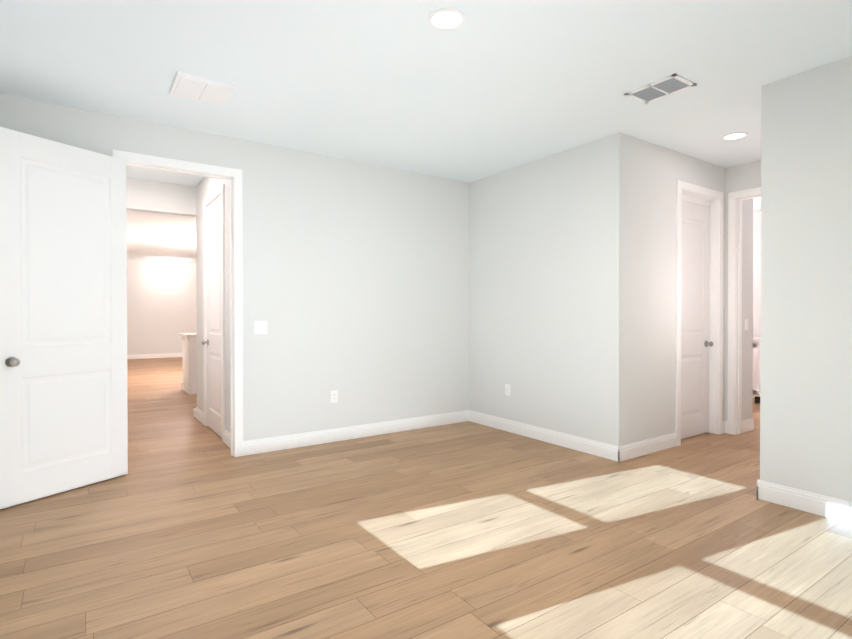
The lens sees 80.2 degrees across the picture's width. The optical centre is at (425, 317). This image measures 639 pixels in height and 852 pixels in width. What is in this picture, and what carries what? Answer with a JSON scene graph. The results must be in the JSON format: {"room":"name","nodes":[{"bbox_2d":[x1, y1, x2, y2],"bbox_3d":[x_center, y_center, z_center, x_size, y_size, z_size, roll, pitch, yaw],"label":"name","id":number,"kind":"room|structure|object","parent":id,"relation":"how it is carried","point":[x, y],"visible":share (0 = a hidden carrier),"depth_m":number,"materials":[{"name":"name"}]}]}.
{"room":"empty bedroom","nodes":[
{"label":"empty bedroom","id":0,"kind":"room"},
{"bbox_2d":[127,177,194,354],"bbox_3d":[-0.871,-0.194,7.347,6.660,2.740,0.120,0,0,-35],"label":"wall","id":1,"kind":"structure","parent":0,"point":[165,304],"depth_m":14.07,"materials":[{"name":"paint"}]},
{"bbox_2d":[195,177,229,432],"bbox_3d":[-2.141,-0.180,5.262,0.120,2.740,1.830,0,0,-35],"label":"wall","id":2,"kind":"structure","parent":0,"point":[207,186],"depth_m":5.68,"materials":[{"name":"paint"}]},
{"bbox_2d":[201,196,221,437],"bbox_3d":[-2.164,-0.012,5.224,0.170,2.385,0.765,0,0,-35],"label":"hall door","id":3,"kind":"structure","parent":2,"relation":"in","point":[214,393],"depth_m":5.24,"materials":[{"name":"white wood"}]},
{"bbox_2d":[0,93,467,440],"bbox_3d":[-0.514,-0.179,5.201,6.210,2.740,0.120,0,0,-35],"label":"wall","id":4,"kind":"structure","parent":0,"point":[356,272],"depth_m":4.86,"materials":[{"name":"paint"}]},
{"bbox_2d":[0,127,127,508],"bbox_3d":[-2.474,0.000,3.496,0.732,2.385,0.444,0,0,-35],"label":"entry door","id":5,"kind":"structure","parent":4,"relation":"in","point":[63,324],"depth_m":3.45,"materials":[{"name":"white wood"}]},
{"bbox_2d":[112,150,242,456],"bbox_3d":[-2.020,-0.038,4.162,0.952,2.469,0.153,0,0,-35],"label":"door frame","id":6,"kind":"structure","parent":4,"relation":"attached to","point":[132,159],"depth_m":4.36,"materials":[{"name":"white wood"}]},
{"bbox_2d":[254,321,266,333],"bbox_3d":[-1.460,0.086,4.470,0.115,0.116,0.011,0,0,-35],"label":"light switch","id":7,"kind":"object","parent":4,"relation":"attached to","point":[260,327],"visible":1,"depth_m":4.47,"materials":[{"name":"white plastic"}]},
{"bbox_2d":[331,390,337,402],"bbox_3d":[-0.884,0.758,4.873,0.072,0.116,0.008,0,0,-35],"label":"outlet","id":8,"kind":"object","parent":4,"relation":"attached to","point":[334,396],"visible":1,"depth_m":4.87,"materials":[{"name":"white plastic"}]},
{"bbox_2d":[0,357,851,638],"bbox_3d":[-1.143,1.226,8.737,9.600,0.120,16.900,0,0,-35],"label":"floor","id":9,"kind":"structure","parent":0,"point":[188,526],"depth_m":2.70,"materials":[{"name":"brown wood"}]},
{"bbox_2d":[182,337,196,393],"bbox_3d":[-2.869,0.727,8.682,2.320,0.880,0.695,0,0,-35],"label":"kitchen island","id":10,"kind":"object","parent":9,"relation":"on","point":[189,365],"depth_m":7.80,"materials":[{"name":"white wood"}]},
{"bbox_2d":[178,333,196,336],"bbox_3d":[-2.864,0.267,8.672,2.400,0.040,0.760,0,0,-35],"label":"island countertop","id":11,"kind":"structure","parent":10,"relation":"on","point":[180,334],"depth_m":7.76,"materials":[{"name":"white stone"}]},
{"bbox_2d":[753,342,759,402],"bbox_3d":[5.154,0.752,6.469,0.594,0.860,1.580,0,0,-35],"label":"bathroom vanity","id":12,"kind":"object","parent":9,"relation":"on","point":[756,367],"depth_m":6.92,"materials":[{"name":"white wood"}]},
{"bbox_2d":[0,0,851,261],"bbox_3d":[-1.143,-1.634,8.717,9.600,0.120,16.900,0,0,-35],"label":"ceiling","id":13,"kind":"structure","parent":0,"point":[489,88],"depth_m":3.14,"materials":[{"name":"paint"}]},
{"bbox_2d":[169,71,235,106],"bbox_3d":[-1.501,-1.525,3.392,0.350,0.028,0.350,0,0,-35],"label":"vent panel","id":14,"kind":"object","parent":13,"relation":"attached to","point":[198,88],"visible":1,"depth_m":3.35,"materials":[{"name":"white"}]},
{"bbox_2d":[428,8,464,30],"bbox_3d":[0.106,-1.529,2.594,0.192,0.009,0.192,0,0,-35],"label":"recessed light","id":15,"kind":"object","parent":13,"relation":"in","point":[446,19],"visible":1,"depth_m":2.59,"materials":[{"name":"white plastic"}]},
{"bbox_2d":[624,73,696,103],"bbox_3d":[1.569,-1.533,3.397,0.260,0.012,0.360,0,0,-35],"label":"ceiling vent","id":16,"kind":"object","parent":13,"relation":"in","point":[662,88],"visible":1,"depth_m":3.38,"materials":[{"name":"white metal"}]},
{"bbox_2d":[722,132,747,140],"bbox_3d":[2.617,-1.540,4.290,0.192,0.009,0.192,0,0,-35],"label":"recessed light","id":17,"kind":"object","parent":13,"relation":"in","point":[733,136],"visible":1,"depth_m":4.29,"materials":[{"name":"white plastic"}]},
{"bbox_2d":[468,56,851,501],"bbox_3d":[1.925,-0.170,3.877,0.140,2.740,4.830,0,0,-35],"label":"wall","id":18,"kind":"structure","parent":0,"point":[544,288],"depth_m":4.30,"materials":[{"name":"paint"}]},
{"bbox_2d":[127,353,851,523],"bbox_3d":[-1.245,1.104,8.647,8.670,0.125,16.330,0,0,-35],"label":"baseboard","id":19,"kind":"structure","parent":18,"relation":"attached to","point":[822,505],"depth_m":4.64,"materials":[{"name":"white wood"}]},
{"bbox_2d":[505,384,509,395],"bbox_3d":[0.856,0.755,5.302,0.008,0.116,0.072,0,0,-35],"label":"outlet","id":20,"kind":"object","parent":18,"relation":"attached to","point":[507,389],"visible":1,"depth_m":5.30,"materials":[{"name":"white plastic"}]},
{"bbox_2d":[628,137,723,443],"bbox_3d":[2.363,-0.177,4.808,1.620,2.740,0.120,0,0,-35],"label":"wall","id":21,"kind":"structure","parent":0,"point":[656,169],"depth_m":4.52,"materials":[{"name":"paint"}]},
{"bbox_2d":[681,201,712,438],"bbox_3d":[2.618,0.022,5.032,0.725,2.320,0.170,0,0,-35],"label":"closet door","id":22,"kind":"structure","parent":21,"relation":"in","point":[695,342],"depth_m":5.07,"materials":[{"name":"white wood"}]},
{"bbox_2d":[675,180,760,445],"bbox_3d":[2.992,-0.042,4.679,1.068,2.469,1.080,0,0,-35],"label":"door frame","id":23,"kind":"structure","parent":21,"relation":"attached to","point":[699,195],"depth_m":5.16,"materials":[{"name":"white wood"}]},
{"bbox_2d":[724,161,755,420],"bbox_3d":[2.866,-0.182,5.637,0.150,2.740,3.000,0,0,-35],"label":"wall","id":24,"kind":"structure","parent":0,"point":[740,177],"depth_m":5.21,"materials":[{"name":"paint"}]},
{"bbox_2d":[741,199,754,420],"bbox_3d":[2.847,-0.185,6.044,0.280,2.740,1.810,0,0,-35],"label":"wall","id":25,"kind":"structure","parent":0,"point":[751,266],"depth_m":5.31,"materials":[{"name":"paint"}]},
{"bbox_2d":[745,319,747,329],"bbox_3d":[3.356,0.070,5.290,0.072,0.116,0.011,0,0,-35],"label":"bathroom light switch","id":26,"kind":"object","parent":25,"relation":"attached to","point":[746,324],"visible":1,"depth_m":5.28,"materials":[{"name":"white plastic"}]},
{"bbox_2d":[754,211,760,337],"bbox_3d":[5.135,-0.193,7.130,0.120,2.740,2.900,0,0,-35],"label":"wall","id":27,"kind":"structure","parent":0,"point":[757,297],"depth_m":7.42,"materials":[{"name":"paint"}]},
{"bbox_2d":[756,80,779,484],"bbox_3d":[4.149,-0.175,4.615,4.600,2.740,0.120,0,0,-35],"label":"wall","id":28,"kind":"structure","parent":0,"point":[767,168],"depth_m":3.31,"materials":[{"name":"paint"}]}
]}

